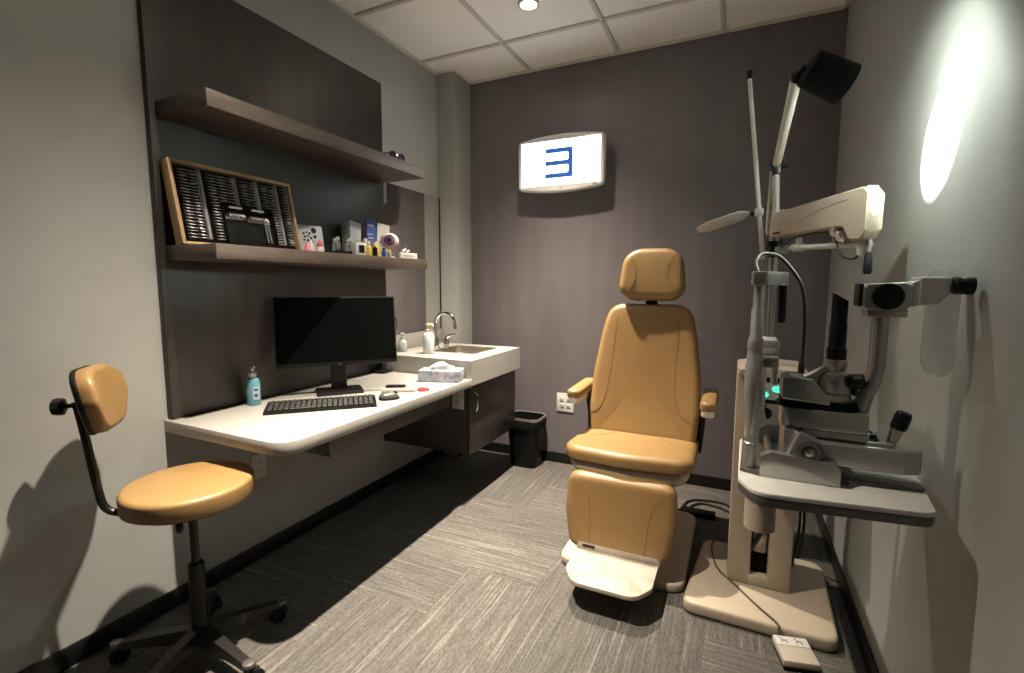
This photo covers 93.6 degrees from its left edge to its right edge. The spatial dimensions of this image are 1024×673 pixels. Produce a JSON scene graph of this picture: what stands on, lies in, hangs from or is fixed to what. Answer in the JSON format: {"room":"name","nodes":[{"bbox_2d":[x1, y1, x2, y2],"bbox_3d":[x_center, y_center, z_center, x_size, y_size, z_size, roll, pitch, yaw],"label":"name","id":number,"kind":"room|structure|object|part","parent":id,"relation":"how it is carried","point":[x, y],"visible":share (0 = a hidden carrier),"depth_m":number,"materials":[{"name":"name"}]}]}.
{"room":"examination room","nodes":[
{"label":"examination room","id":0,"kind":"room"},
{"bbox_2d":[0,0,439,672],"bbox_3d":[-1.244,-0.365,2.109,0.100,2.838,3.807,3,7,25],"label":"wall","id":1,"kind":"structure","parent":0,"point":[79,282],"depth_m":1.63,"materials":[{"name":"grey paint"}]},
{"bbox_2d":[18,449,442,672],"bbox_3d":[-1.246,1.022,2.130,0.009,0.076,3.376,3,7,25],"label":"baseboard","id":2,"kind":"structure","parent":1,"relation":"attached to","point":[69,656],"depth_m":2.04,"materials":[{"name":"black plastic"}]},
{"bbox_2d":[251,453,266,478],"bbox_3d":[-1.175,0.601,2.234,0.009,0.115,0.072,3,7,25],"label":"power outlet","id":3,"kind":"object","parent":1,"relation":"attached to","point":[258,461],"visible":0.84,"depth_m":2.23,"materials":[{"name":"white plastic"}]},
{"bbox_2d":[256,458,262,473],"bbox_3d":[-1.172,0.601,2.233,0.003,0.074,0.032,3,7,25],"label":"socket","id":4,"kind":"object","parent":3,"relation":"attached to","point":[259,461],"depth_m":2.23,"materials":[{"name":"white plastic"}]},
{"bbox_2d":[136,0,385,419],"bbox_3d":[-1.052,-0.581,2.341,0.029,1.692,1.268,3,7,25],"label":"backboard","id":5,"kind":"object","parent":1,"relation":"attached to","point":[217,319],"visible":0.68,"depth_m":2.08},
{"bbox_2d":[155,87,423,182],"bbox_3d":[-0.900,-0.879,2.248,0.295,0.058,1.248,3,7,25],"label":"floating shelf","id":6,"kind":"object","parent":5,"relation":"attached to","point":[205,109],"visible":1,"depth_m":1.97,"materials":[{"name":"brown laminate"}]},
{"bbox_2d":[384,150,404,160],"bbox_3d":[-0.675,-0.968,2.607,0.144,0.045,0.137,3,7,25],"label":"eyeglasses","id":7,"kind":"object","parent":6,"relation":"on","point":[392,153],"visible":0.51,"depth_m":2.57,"materials":[{"name":"black plastic"}]},
{"bbox_2d":[165,243,426,269],"bbox_3d":[-0.898,-0.367,2.310,0.295,0.054,1.262,3,7,25],"label":"floating shelf","id":8,"kind":"object","parent":5,"relation":"attached to","point":[209,252],"visible":1,"depth_m":1.95,"materials":[{"name":"brown laminate"}]},
{"bbox_2d":[160,157,301,249],"bbox_3d":[-1.133,-0.520,1.999,0.109,0.322,0.532,3,7,25],"label":"case","id":9,"kind":"object","parent":8,"relation":"on","point":[237,232],"visible":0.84,"depth_m":1.94,"materials":[{"name":"brown wood"}]},
{"bbox_2d":[264,218,272,242],"bbox_3d":[-1.056,-0.458,2.083,0.024,0.107,0.029,3,7,25],"label":"trial spectacles","id":10,"kind":"object","parent":9,"relation":"in","point":[267,224],"visible":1,"depth_m":2.08,"materials":[{"name":"silver metal"}]},
{"bbox_2d":[305,242,310,250],"bbox_3d":[-0.927,-0.405,2.179,0.026,0.049,0.026,3,7,25],"label":"bottle","id":11,"kind":"object","parent":8,"relation":"on","point":[307,246],"visible":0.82,"depth_m":2.17,"materials":[{"name":"pink plastic"}]},
{"bbox_2d":[297,224,324,250],"bbox_3d":[-0.974,-0.466,2.320,0.029,0.140,0.135,5,8,39],"label":"printed card","id":12,"kind":"object","parent":8,"relation":"on","point":[307,233],"visible":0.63,"depth_m":2.32,"materials":[{"name":"white paper"}]},
{"bbox_2d":[309,240,314,250],"bbox_3d":[-0.923,-0.414,2.211,0.032,0.061,0.032,3,7,25],"label":"bottle","id":13,"kind":"object","parent":8,"relation":"on","point":[312,248],"visible":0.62,"depth_m":2.20,"materials":[{"name":"white plastic"}]},
{"bbox_2d":[316,239,323,251],"bbox_3d":[-0.891,-0.418,2.231,0.033,0.064,0.033,3,7,25],"label":"bottle","id":14,"kind":"object","parent":8,"relation":"on","point":[319,245],"visible":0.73,"depth_m":2.22,"materials":[{"name":"white plastic"}]},
{"bbox_2d":[324,250,351,253],"bbox_3d":[-0.832,-0.415,2.417,0.110,0.020,0.190,3,7,25],"label":"tray","id":15,"kind":"object","parent":8,"relation":"on","point":[337,251],"visible":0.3,"depth_m":2.33,"materials":[{"name":"black plastic"}]},
{"bbox_2d":[332,238,337,250],"bbox_3d":[-0.866,-0.449,2.352,0.026,0.061,0.025,3,7,25],"label":"vial","id":16,"kind":"object","parent":15,"relation":"on","point":[334,244],"visible":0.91,"depth_m":2.34,"materials":[{"name":"clear plastic"}]},
{"bbox_2d":[336,237,340,249],"bbox_3d":[-0.867,-0.460,2.395,0.026,0.073,0.025,3,7,25],"label":"vial","id":17,"kind":"object","parent":15,"relation":"on","point":[337,238],"visible":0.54,"depth_m":2.39,"materials":[{"name":"glass"}]},
{"bbox_2d":[345,239,350,250],"bbox_3d":[-0.825,-0.457,2.415,0.026,0.063,0.025,3,7,25],"label":"vial","id":18,"kind":"object","parent":15,"relation":"on","point":[347,245],"visible":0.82,"depth_m":2.40,"materials":[{"name":"glass"}]},
{"bbox_2d":[340,220,360,250],"bbox_3d":[-0.866,-0.522,2.591,0.062,0.194,0.095,2,6,19],"label":"carton","id":19,"kind":"object","parent":8,"relation":"on","point":[349,228],"visible":0.69,"depth_m":2.55,"materials":[{"name":"grey cardboard"}]},
{"bbox_2d":[351,242,365,254],"bbox_3d":[-0.763,-0.435,2.393,0.043,0.064,0.060,5,8,36],"label":"box","id":20,"kind":"object","parent":8,"relation":"on","point":[359,248],"visible":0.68,"depth_m":2.37,"materials":[{"name":"white plastic"}]},
{"bbox_2d":[366,241,371,255],"bbox_3d":[-0.729,-0.446,2.445,0.028,0.075,0.028,3,7,25],"label":"bottle","id":21,"kind":"object","parent":8,"relation":"on","point":[368,247],"visible":0.8,"depth_m":2.44,"materials":[{"name":"yellow plastic"}]},
{"bbox_2d":[373,243,377,255],"bbox_3d":[-0.703,-0.446,2.466,0.024,0.070,0.024,3,7,25],"label":"bottle","id":22,"kind":"object","parent":8,"relation":"on","point":[375,253],"visible":0.84,"depth_m":2.46,"materials":[{"name":"black plastic"}]},
{"bbox_2d":[362,219,389,256],"bbox_3d":[-0.757,-0.543,2.691,0.038,0.218,0.201,4,7,34],"label":"holder","id":23,"kind":"object","parent":8,"relation":"on","point":[371,235],"visible":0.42,"depth_m":2.68,"materials":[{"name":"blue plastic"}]},
{"bbox_2d":[375,241,379,255],"bbox_3d":[-0.703,-0.454,2.499,0.026,0.080,0.026,3,7,25],"label":"bottle","id":24,"kind":"object","parent":8,"relation":"on","point":[376,242],"visible":0.56,"depth_m":2.49,"materials":[{"name":"yellow plastic"}]},
{"bbox_2d":[381,248,385,256],"bbox_3d":[-0.674,-0.441,2.528,0.024,0.048,0.024,3,7,25],"label":"bottle","id":25,"kind":"object","parent":8,"relation":"on","point":[383,251],"visible":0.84,"depth_m":2.52,"materials":[{"name":"blue plastic"}]},
{"bbox_2d":[380,233,398,256],"bbox_3d":[-0.664,-0.494,2.611,0.101,0.136,0.091,-2,7,-22],"label":"model","id":26,"kind":"object","parent":8,"relation":"on","point":[390,241],"visible":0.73,"depth_m":2.58},
{"bbox_2d":[398,252,416,258],"bbox_3d":[-0.587,-0.454,2.713,0.019,0.034,0.139,4,7,31],"label":"placard","id":27,"kind":"object","parent":8,"relation":"on","point":[400,254],"visible":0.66,"depth_m":2.70,"materials":[{"name":"white plastic"}]},
{"bbox_2d":[164,371,471,456],"bbox_3d":[-0.785,0.363,2.270,0.663,0.167,1.229,3,7,25],"label":"desk","id":28,"kind":"object","parent":1,"relation":"attached to","point":[330,433],"visible":0.88,"depth_m":1.93,"materials":[{"name":"laminate"}]},
{"bbox_2d":[245,366,260,405],"bbox_3d":[-1.124,0.212,2.090,0.073,0.170,0.052,3,7,25],"label":"sanitizer bottle","id":29,"kind":"object","parent":28,"relation":"on","point":[253,388],"visible":1,"depth_m":2.07,"materials":[{"name":"teal plastic"}]},
{"bbox_2d":[263,394,376,415],"bbox_3d":[-0.810,0.288,2.057,0.440,0.028,0.142,-2,6,-19],"label":"keyboard","id":30,"kind":"object","parent":28,"relation":"on","point":[356,401],"visible":1,"depth_m":2.03,"materials":[{"name":"black plastic"}]},
{"bbox_2d":[273,296,396,396],"bbox_3d":[-0.844,0.040,2.332,0.545,0.463,0.165,-3,7,-24],"label":"computer monitor","id":31,"kind":"object","parent":28,"relation":"on","point":[336,333],"visible":1,"depth_m":2.29,"materials":[{"name":"black plastic"}]},
{"bbox_2d":[372,363,392,372],"bbox_3d":[-0.806,0.157,2.801,0.094,0.118,0.226,3,7,25],"label":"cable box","id":32,"kind":"object","parent":28,"relation":"on","point":[381,370],"visible":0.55,"depth_m":2.85,"materials":[{"name":"black plastic"}]},
{"bbox_2d":[379,391,399,400],"bbox_3d":[-0.561,0.269,2.197,0.095,0.036,0.057,-3,7,-25],"label":"computer mouse","id":33,"kind":"object","parent":28,"relation":"on","point":[385,396],"visible":1,"depth_m":2.18,"materials":[{"name":"grey plastic"}]},
{"bbox_2d":[382,384,416,391],"bbox_3d":[-0.554,0.256,2.371,0.165,0.026,0.073,-1,6,-6],"label":"glasses case","id":34,"kind":"object","parent":28,"relation":"on","point":[397,387],"visible":1,"depth_m":2.35,"materials":[{"name":"beige plastic"}]},
{"bbox_2d":[417,387,429,390],"bbox_3d":[-0.439,0.261,2.386,0.060,0.012,0.060,-2,7,-21],"label":"disc","id":35,"kind":"object","parent":28,"relation":"on","point":[421,388],"visible":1,"depth_m":2.37,"materials":[{"name":"plastic"}]},
{"bbox_2d":[418,362,463,382],"bbox_3d":[-0.386,0.189,2.632,0.231,0.104,0.117,1,6,6],"label":"tissue box","id":36,"kind":"object","parent":28,"relation":"on","point":[440,371],"visible":1,"depth_m":2.58,"materials":[{"name":"cardboard"}]},
{"bbox_2d":[383,183,441,334],"bbox_3d":[-0.652,-0.496,3.215,0.022,0.935,0.626,3,7,25],"label":"wall mirror","id":37,"kind":"object","parent":1,"relation":"attached to","point":[413,216],"visible":0.67,"depth_m":3.21,"materials":[{"name":"grey mirror"}]},
{"bbox_2d":[396,329,440,350],"bbox_3d":[-0.659,0.022,3.263,0.018,0.100,0.603,3,7,25],"label":"backsplash","id":38,"kind":"structure","parent":1,"relation":"attached to","point":[415,339],"depth_m":3.25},
{"bbox_2d":[384,370,514,454],"bbox_3d":[-0.378,0.436,3.154,0.657,0.415,0.620,3,7,25],"label":"lower cabinet","id":39,"kind":"object","parent":1,"relation":"attached to","point":[488,413],"visible":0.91,"depth_m":2.89,"materials":[{"name":"laminate"}]},
{"bbox_2d":[382,329,519,385],"bbox_3d":[-0.383,0.110,3.108,0.657,0.242,0.665,3,7,25],"label":"sink vanity","id":40,"kind":"object","parent":39,"relation":"on","point":[480,363],"visible":0.77,"depth_m":2.92,"materials":[{"name":"laminate"}]},
{"bbox_2d":[398,333,406,351],"bbox_3d":[-0.695,0.036,3.044,0.060,0.119,0.052,3,7,25],"label":"soap dispenser","id":41,"kind":"object","parent":40,"relation":"on","point":[402,344],"visible":1,"depth_m":3.03,"materials":[{"name":"white plastic"}]},
{"bbox_2d":[398,339,406,351],"bbox_3d":[-0.695,0.053,3.046,0.060,0.084,0.052,3,7,25],"label":"bottle","id":42,"kind":"object","parent":41,"relation":"on","point":[402,344],"depth_m":3.03,"materials":[{"name":"white plastic"}]},
{"bbox_2d":[423,323,434,353],"bbox_3d":[-0.512,0.011,2.951,0.071,0.188,0.071,-2,6,-15],"label":"soap dispenser","id":43,"kind":"object","parent":40,"relation":"on","point":[428,336],"visible":1,"depth_m":2.93,"materials":[{"name":"white plastic"}]},
{"bbox_2d":[423,332,433,353],"bbox_3d":[-0.513,0.038,2.954,0.070,0.134,0.070,3,7,25],"label":"bottle","id":44,"kind":"object","parent":43,"relation":"on","point":[428,337],"depth_m":2.93,"materials":[{"name":"white plastic"}]},
{"bbox_2d":[434,311,456,348],"bbox_3d":[-0.438,-0.044,3.177,0.188,0.250,0.086,3,7,25],"label":"faucet","id":45,"kind":"object","parent":40,"relation":"on","point":[436,339],"visible":0.91,"depth_m":3.18,"materials":[{"name":"silver metal"}]},
{"bbox_3d":[-0.438,-0.072,3.156,0.174,0.191,0.025,3,7,25],"label":"spout","id":46,"kind":"part","parent":45,"relation":"part of","materials":[{"name":"silver metal"}]},
{"bbox_3d":[-0.415,0.027,3.200,0.090,0.104,0.038,3,7,25],"label":"handle","id":47,"kind":"part","parent":45,"relation":"part of","materials":[{"name":"silver metal"}]},
{"bbox_2d":[434,345,496,353],"bbox_3d":[-0.310,0.148,3.147,0.326,0.130,0.326,3,7,25],"label":"basin","id":48,"kind":"object","parent":40,"relation":"in","point":[455,349],"depth_m":3.27,"materials":[{"name":"metal"}]},
{"bbox_2d":[452,390,463,409],"bbox_3d":[-0.312,0.357,2.764,0.078,0.125,0.009,3,7,25],"label":"power outlet","id":49,"kind":"object","parent":39,"relation":"attached to","point":[457,398],"visible":0.83,"depth_m":2.76,"materials":[{"name":"white plastic"}]},
{"bbox_2d":[455,392,459,404],"bbox_3d":[-0.313,0.357,2.762,0.032,0.074,0.003,3,7,25],"label":"socket","id":50,"kind":"object","parent":49,"relation":"attached to","point":[457,395],"depth_m":2.76,"materials":[{"name":"white plastic"}]},
{"bbox_3d":[-0.208,0.379,2.775,0.033,0.120,0.010,3,7,25],"label":"handle","id":51,"kind":"part","parent":39,"relation":"part of","materials":[{"name":"silver metal"}]},
{"bbox_3d":[-0.119,0.457,3.034,0.020,0.400,0.616,3,7,25],"label":"door","id":52,"kind":"part","parent":39,"relation":"part of","materials":[{"name":"laminate"}]},
{"bbox_2d":[437,72,471,456],"bbox_3d":[-0.418,-0.472,3.584,0.136,2.738,0.231,3,7,25],"label":"wall","id":53,"kind":"structure","parent":0,"point":[453,92],"depth_m":3.46,"materials":[{"name":"grey paint"}]},
{"bbox_2d":[62,449,866,672],"bbox_3d":[-0.098,1.155,1.729,2.638,0.100,3.807,3,7,25],"label":"floor","id":54,"kind":"structure","parent":0,"point":[455,565],"depth_m":1.97,"materials":[{"name":"carpet"}]},
{"bbox_2d":[49,364,286,672],"bbox_3d":[-1.070,0.598,1.601,0.552,1.036,0.569,3,7,25],"label":"stool","id":55,"kind":"object","parent":54,"relation":"on","point":[192,492],"visible":1,"depth_m":1.56,"materials":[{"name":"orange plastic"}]},
{"bbox_3d":[-1.350,0.212,1.464,0.084,0.054,0.054,-2,7,-22],"label":"knob","id":56,"kind":"part","parent":55,"relation":"part of","materials":[{"name":"black plastic"}]},
{"bbox_3d":[-1.278,0.191,1.492,0.081,0.203,0.245,-2,7,-22],"label":"backrest","id":57,"kind":"part","parent":55,"relation":"part of","materials":[{"name":"orange leather"}]},
{"bbox_3d":[-1.218,1.026,1.644,0.245,0.054,0.048,-1,6,-8],"label":"leg","id":58,"kind":"part","parent":55,"relation":"part of","materials":[{"name":"black paint"}]},
{"bbox_3d":[-1.102,1.040,1.524,0.048,0.054,0.245,1,6,10],"label":"leg","id":59,"kind":"part","parent":55,"relation":"part of","materials":[{"name":"black paint"}]},
{"bbox_3d":[-1.100,0.613,1.602,0.040,0.087,0.024,-4,7,-31],"label":"lever","id":60,"kind":"part","parent":55,"relation":"part of","materials":[{"name":"black plastic"}]},
{"bbox_3d":[-1.076,0.508,1.608,0.382,0.069,0.382,3,7,25],"label":"seat","id":61,"kind":"part","parent":55,"relation":"part of","materials":[{"name":"orange leather"}]},
{"bbox_3d":[-1.139,1.011,1.791,0.048,0.054,0.245,-3,7,-26],"label":"leg","id":62,"kind":"part","parent":55,"relation":"part of","materials":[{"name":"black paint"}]},
{"bbox_3d":[-0.951,1.032,1.596,0.245,0.054,0.048,3,7,28],"label":"leg","id":63,"kind":"part","parent":55,"relation":"part of","materials":[{"name":"black paint"}]},
{"bbox_3d":[-0.974,1.014,1.761,0.245,0.054,0.048,-6,8,-44],"label":"leg","id":64,"kind":"part","parent":55,"relation":"part of","materials":[{"name":"black paint"}]},
{"bbox_2d":[508,410,546,468],"bbox_3d":[0.102,0.739,3.456,0.260,0.359,0.212,3,7,25],"label":"waste bin","id":65,"kind":"object","parent":54,"relation":"on","point":[526,438],"visible":0.8,"depth_m":3.38,"materials":[{"name":"black plastic"}]},
{"bbox_2d":[561,248,718,600],"bbox_3d":[0.558,0.314,2.217,0.702,1.470,0.995,3,7,25],"label":"chair","id":66,"kind":"object","parent":54,"relation":"on","point":[642,440],"visible":1,"depth_m":2.30,"materials":[{"name":"beige leather"}]},
{"bbox_3d":[0.375,0.271,2.569,0.070,0.051,0.340,3,7,25],"label":"armrest","id":67,"kind":"part","parent":66,"relation":"part of","materials":[{"name":"leather"}]},
{"bbox_3d":[0.611,1.009,2.422,0.550,0.045,0.715,3,7,25],"label":"plate","id":68,"kind":"part","parent":66,"relation":"part of","materials":[{"name":"beige plastic"}]},
{"bbox_3d":[0.581,0.531,2.305,0.575,0.085,0.492,3,7,25],"label":"seat","id":69,"kind":"part","parent":66,"relation":"part of","materials":[{"name":"orange leather"}]},
{"bbox_3d":[0.689,0.186,2.474,0.540,0.701,0.232,3,7,25],"label":"backrest","id":70,"kind":"part","parent":66,"relation":"part of","materials":[{"name":"leather"}]},
{"bbox_3d":[0.736,-0.187,2.534,0.060,0.240,0.022,3,7,25],"label":"headrest post","id":71,"kind":"part","parent":66,"relation":"part of","materials":[{"name":"black plastic"}]},
{"bbox_3d":[0.947,0.300,2.301,0.070,0.051,0.340,3,7,25],"label":"armrest","id":72,"kind":"part","parent":66,"relation":"part of","materials":[{"name":"orange leather"}]},
{"bbox_2d":[681,506,715,520],"bbox_3d":[1.042,0.988,2.691,0.180,0.030,0.060,3,7,25],"label":"power strip","id":73,"kind":"object","parent":54,"relation":"on","point":[700,513],"visible":0.87,"depth_m":2.67,"materials":[{"name":"black plastic"}]},
{"bbox_2d":[678,499,729,510],"bbox_3d":[1.060,0.999,2.656,0.377,0.013,0.490,3,7,25],"label":"cable","id":74,"kind":"object","parent":54,"relation":"on","point":[690,500],"visible":0.48,"depth_m":2.85,"materials":[{"name":"black rubber"}]},
{"bbox_2d":[689,502,729,513],"bbox_3d":[1.111,0.999,2.613,0.361,0.024,0.365,-6,9,-44],"label":"cable","id":75,"kind":"object","parent":54,"relation":"on","point":[698,503],"visible":0.45,"depth_m":2.79,"materials":[{"name":"black rubber"}]},
{"bbox_2d":[772,635,819,672],"bbox_3d":[0.976,1.094,1.657,0.112,0.039,0.124,1,6,11],"label":"switch","id":76,"kind":"object","parent":54,"relation":"on","point":[794,654],"visible":1,"depth_m":1.63,"materials":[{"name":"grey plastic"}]},
{"bbox_3d":[0.984,1.074,1.692,0.108,0.004,0.046,1,6,11],"label":"pedal plate","id":77,"kind":"part","parent":76,"relation":"part of","materials":[{"name":"white plastic"}]},
{"bbox_2d":[683,50,935,651],"bbox_3d":[0.878,0.082,1.584,0.585,2.068,1.274,3,7,25],"label":"stand","id":78,"kind":"object","parent":54,"relation":"on","point":[756,556],"visible":0.8,"depth_m":1.77,"materials":[{"name":"beige plastic"}]},
{"bbox_2d":[711,537,779,634],"bbox_3d":[0.949,1.034,2.065,0.125,0.061,0.675,1,6,8],"label":"wire","id":79,"kind":"object","parent":78,"relation":"on","point":[720,571],"visible":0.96,"depth_m":1.94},
{"bbox_3d":[0.930,-0.629,1.827,0.129,0.663,0.017,-2,7,-20],"label":"point rod","id":80,"kind":"part","parent":78,"relation":"part of","materials":[{"name":"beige metal"}]},
{"bbox_2d":[750,550,766,573],"bbox_3d":[1.025,0.936,2.000,0.060,0.080,0.023,3,7,25],"label":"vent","id":81,"kind":"object","parent":78,"relation":"attached to","point":[758,562],"depth_m":1.99,"materials":[{"name":"black plastic"}]},
{"bbox_3d":[0.811,0.399,1.594,0.076,0.164,0.758,3,7,25],"label":"table arm","id":82,"kind":"part","parent":78,"relation":"part of","materials":[{"name":"beige plastic"}]},
{"bbox_3d":[1.025,1.048,2.018,0.535,0.055,0.552,3,7,25],"label":"plate","id":83,"kind":"part","parent":78,"relation":"part of","materials":[{"name":"beige plastic"}]},
{"bbox_2d":[764,404,771,418],"bbox_3d":[0.985,0.293,1.871,0.048,0.060,0.005,3,7,25],"label":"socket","id":84,"kind":"object","parent":78,"relation":"attached to","point":[768,407],"depth_m":1.86,"materials":[{"name":"black plastic"}]},
{"bbox_3d":[1.040,0.265,1.875,0.180,0.218,0.052,3,7,25],"label":"control panel","id":85,"kind":"part","parent":78,"relation":"part of","materials":[{"name":"grey plastic"}]},
{"bbox_3d":[1.029,0.305,1.854,0.169,0.086,0.004,3,7,25],"label":"socket plate","id":86,"kind":"part","parent":78,"relation":"part of","materials":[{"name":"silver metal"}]},
{"bbox_2d":[791,512,805,568],"bbox_3d":[1.269,0.759,2.131,0.182,0.595,0.057,-5,8,-41],"label":"power cable","id":87,"kind":"object","parent":78,"relation":"hanging from","point":[800,513],"visible":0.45,"depth_m":2.11,"materials":[{"name":"black rubber"}]},
{"bbox_2d":[766,50,861,229],"bbox_3d":[0.934,-0.574,1.538,0.167,0.386,0.720,3,7,25],"label":"lamp","id":88,"kind":"object","parent":78,"relation":"attached to","point":[828,76],"depth_m":1.45,"materials":[{"name":"black"}]},
{"bbox_3d":[1.038,-0.383,1.633,0.050,0.155,0.517,0,6,0],"label":"phoropter arm","id":89,"kind":"part","parent":78,"relation":"part of","materials":[{"name":"beige plastic"}]},
{"bbox_3d":[1.045,-0.313,1.595,0.030,0.059,0.373,0,6,-2],"label":"horizontal rod","id":90,"kind":"part","parent":78,"relation":"part of","materials":[{"name":"grey paint"}]},
{"bbox_3d":[1.032,-0.323,1.507,0.045,0.062,0.068,0,6,0],"label":"lock knob","id":91,"kind":"part","parent":78,"relation":"part of","materials":[{"name":"metal"}]},
{"bbox_2d":[740,252,977,491],"bbox_3d":[0.806,0.060,1.178,0.427,0.538,0.314,3,7,25],"label":"lamp","id":92,"kind":"object","parent":78,"relation":"on","point":[822,433],"visible":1,"depth_m":1.11,"materials":[{"name":"metal"}]},
{"bbox_3d":[0.588,0.102,1.169,0.040,0.455,0.040,3,7,25],"label":"chin rest post","id":93,"kind":"part","parent":92,"relation":"part of","materials":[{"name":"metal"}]},
{"bbox_3d":[0.714,0.081,1.371,0.032,0.455,0.032,3,7,25],"label":"chin rest post","id":94,"kind":"part","parent":92,"relation":"part of","materials":[{"name":"silver metal"}]},
{"bbox_3d":[0.751,0.273,1.358,0.095,0.051,0.030,3,7,25],"label":"rail","id":95,"kind":"part","parent":92,"relation":"part of","materials":[{"name":"grey metal"}]},
{"bbox_3d":[0.670,-0.148,1.233,0.069,0.033,0.287,4,7,33],"label":"forehead frame","id":96,"kind":"part","parent":92,"relation":"part of","materials":[{"name":"silver metal"}]},
{"bbox_3d":[0.636,0.059,1.201,0.047,0.025,0.108,3,7,25],"label":"chin rest arm","id":97,"kind":"part","parent":92,"relation":"part of","materials":[{"name":"silver metal"}]},
{"bbox_3d":[0.669,0.305,1.122,0.162,0.061,0.026,3,7,25],"label":"rail","id":98,"kind":"part","parent":92,"relation":"part of","materials":[{"name":"silver metal"}]},
{"bbox_3d":[0.712,0.124,1.171,0.101,0.063,0.084,3,7,25],"label":"illumination arm","id":99,"kind":"part","parent":92,"relation":"part of","materials":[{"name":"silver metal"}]},
{"bbox_3d":[0.737,0.159,1.163,0.170,0.020,0.084,3,7,25],"label":"swivel plate","id":100,"kind":"part","parent":92,"relation":"part of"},
{"bbox_3d":[0.748,0.206,1.163,0.179,0.074,0.090,3,7,25],"label":"arm","id":101,"kind":"part","parent":92,"relation":"part of","materials":[{"name":"silver metal"}]},
{"bbox_3d":[0.782,0.322,1.220,0.370,0.008,0.291,3,7,25],"label":"rail","id":102,"kind":"part","parent":92,"relation":"part of","materials":[{"name":"grey metal"}]},
{"bbox_3d":[0.792,0.110,1.104,0.037,0.053,0.035,5,8,41],"label":"slit knob","id":103,"kind":"part","parent":92,"relation":"part of","materials":[{"name":"black plastic"}]},
{"bbox_3d":[0.823,0.077,1.114,0.064,0.272,0.040,3,7,25],"label":"microscope arm","id":104,"kind":"part","parent":92,"relation":"part of","materials":[{"name":"silver metal"}]},
{"bbox_3d":[0.821,-0.087,1.050,0.058,0.058,0.013,3,7,25],"label":"magnification knob","id":105,"kind":"part","parent":92,"relation":"part of","materials":[{"name":"black plastic"}]},
{"bbox_3d":[1.045,-0.216,1.411,0.024,0.065,0.023,3,7,25],"label":"hanging knob","id":106,"kind":"part","parent":78,"relation":"part of","materials":[{"name":"black plastic"}]},
{"bbox_2d":[336,0,845,81],"bbox_3d":[-0.093,-1.673,1.426,2.438,0.088,3.607,3,7,25],"label":"ceiling","id":107,"kind":"structure","parent":0,"point":[427,29],"depth_m":2.72,"materials":[{"name":"tile"}]},
{"bbox_2d":[518,0,538,10],"bbox_3d":[0.086,-1.746,2.513,0.112,0.033,0.112,3,7,25],"label":"recessed light","id":108,"kind":"object","parent":107,"relation":"in","point":[525,5],"visible":1,"depth_m":2.53,"materials":[{"name":"white plastic"}]},
{"bbox_2d":[328,0,851,84],"bbox_3d":[-0.096,-1.623,1.432,2.444,0.014,3.607,3,7,25],"label":"grid","id":109,"kind":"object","parent":107,"relation":"attached to","point":[356,16],"depth_m":2.76,"materials":[{"name":"white metal"}]},
{"bbox_2d":[470,9,848,479],"bbox_3d":[0.694,-0.483,3.240,2.438,2.838,0.100,3,7,25],"label":"wall","id":110,"kind":"structure","parent":0,"point":[675,121],"depth_m":3.03,"materials":[{"name":"grey paint"}]},
{"bbox_2d":[519,132,606,192],"bbox_3d":[0.338,-1.149,3.212,0.598,0.372,0.125,3,7,25],"label":"wall display","id":111,"kind":"object","parent":110,"relation":"attached to","point":[572,161],"visible":1,"depth_m":3.15,"materials":[{"name":"white plastic"}]},
{"bbox_2d":[557,393,573,412],"bbox_3d":[0.379,0.472,3.430,0.128,0.135,0.009,3,7,25],"label":"power outlet","id":112,"kind":"object","parent":110,"relation":"attached to","point":[563,405],"visible":0.86,"depth_m":3.43,"materials":[{"name":"white plastic"}]},
{"bbox_2d":[560,397,563,407],"bbox_3d":[0.355,0.471,3.438,0.032,0.074,0.003,3,7,25],"label":"socket","id":113,"kind":"object","parent":112,"relation":"attached to","point":[561,398],"depth_m":3.44,"materials":[{"name":"white plastic"}]},
{"bbox_2d":[481,442,730,490],"bbox_3d":[0.730,0.899,3.310,2.302,0.074,0.009,3,7,25],"label":"baseboard","id":114,"kind":"structure","parent":110,"relation":"attached to","point":[694,479],"depth_m":3.45,"materials":[{"name":"black plastic"}]},
{"bbox_2d":[822,0,1023,672],"bbox_3d":[1.053,-0.246,1.036,0.100,2.838,3.807,3,7,25],"label":"wall","id":115,"kind":"structure","parent":0,"point":[932,116],"depth_m":1.15,"materials":[{"name":"grey paint"}]},
{"bbox_2d":[815,514,878,672],"bbox_3d":[1.001,1.121,1.206,0.009,0.082,3.607,3,7,25],"label":"baseboard","id":116,"kind":"structure","parent":115,"relation":"attached to","point":[870,664],"depth_m":1.87,"materials":[{"name":"black plastic"}]}
]}

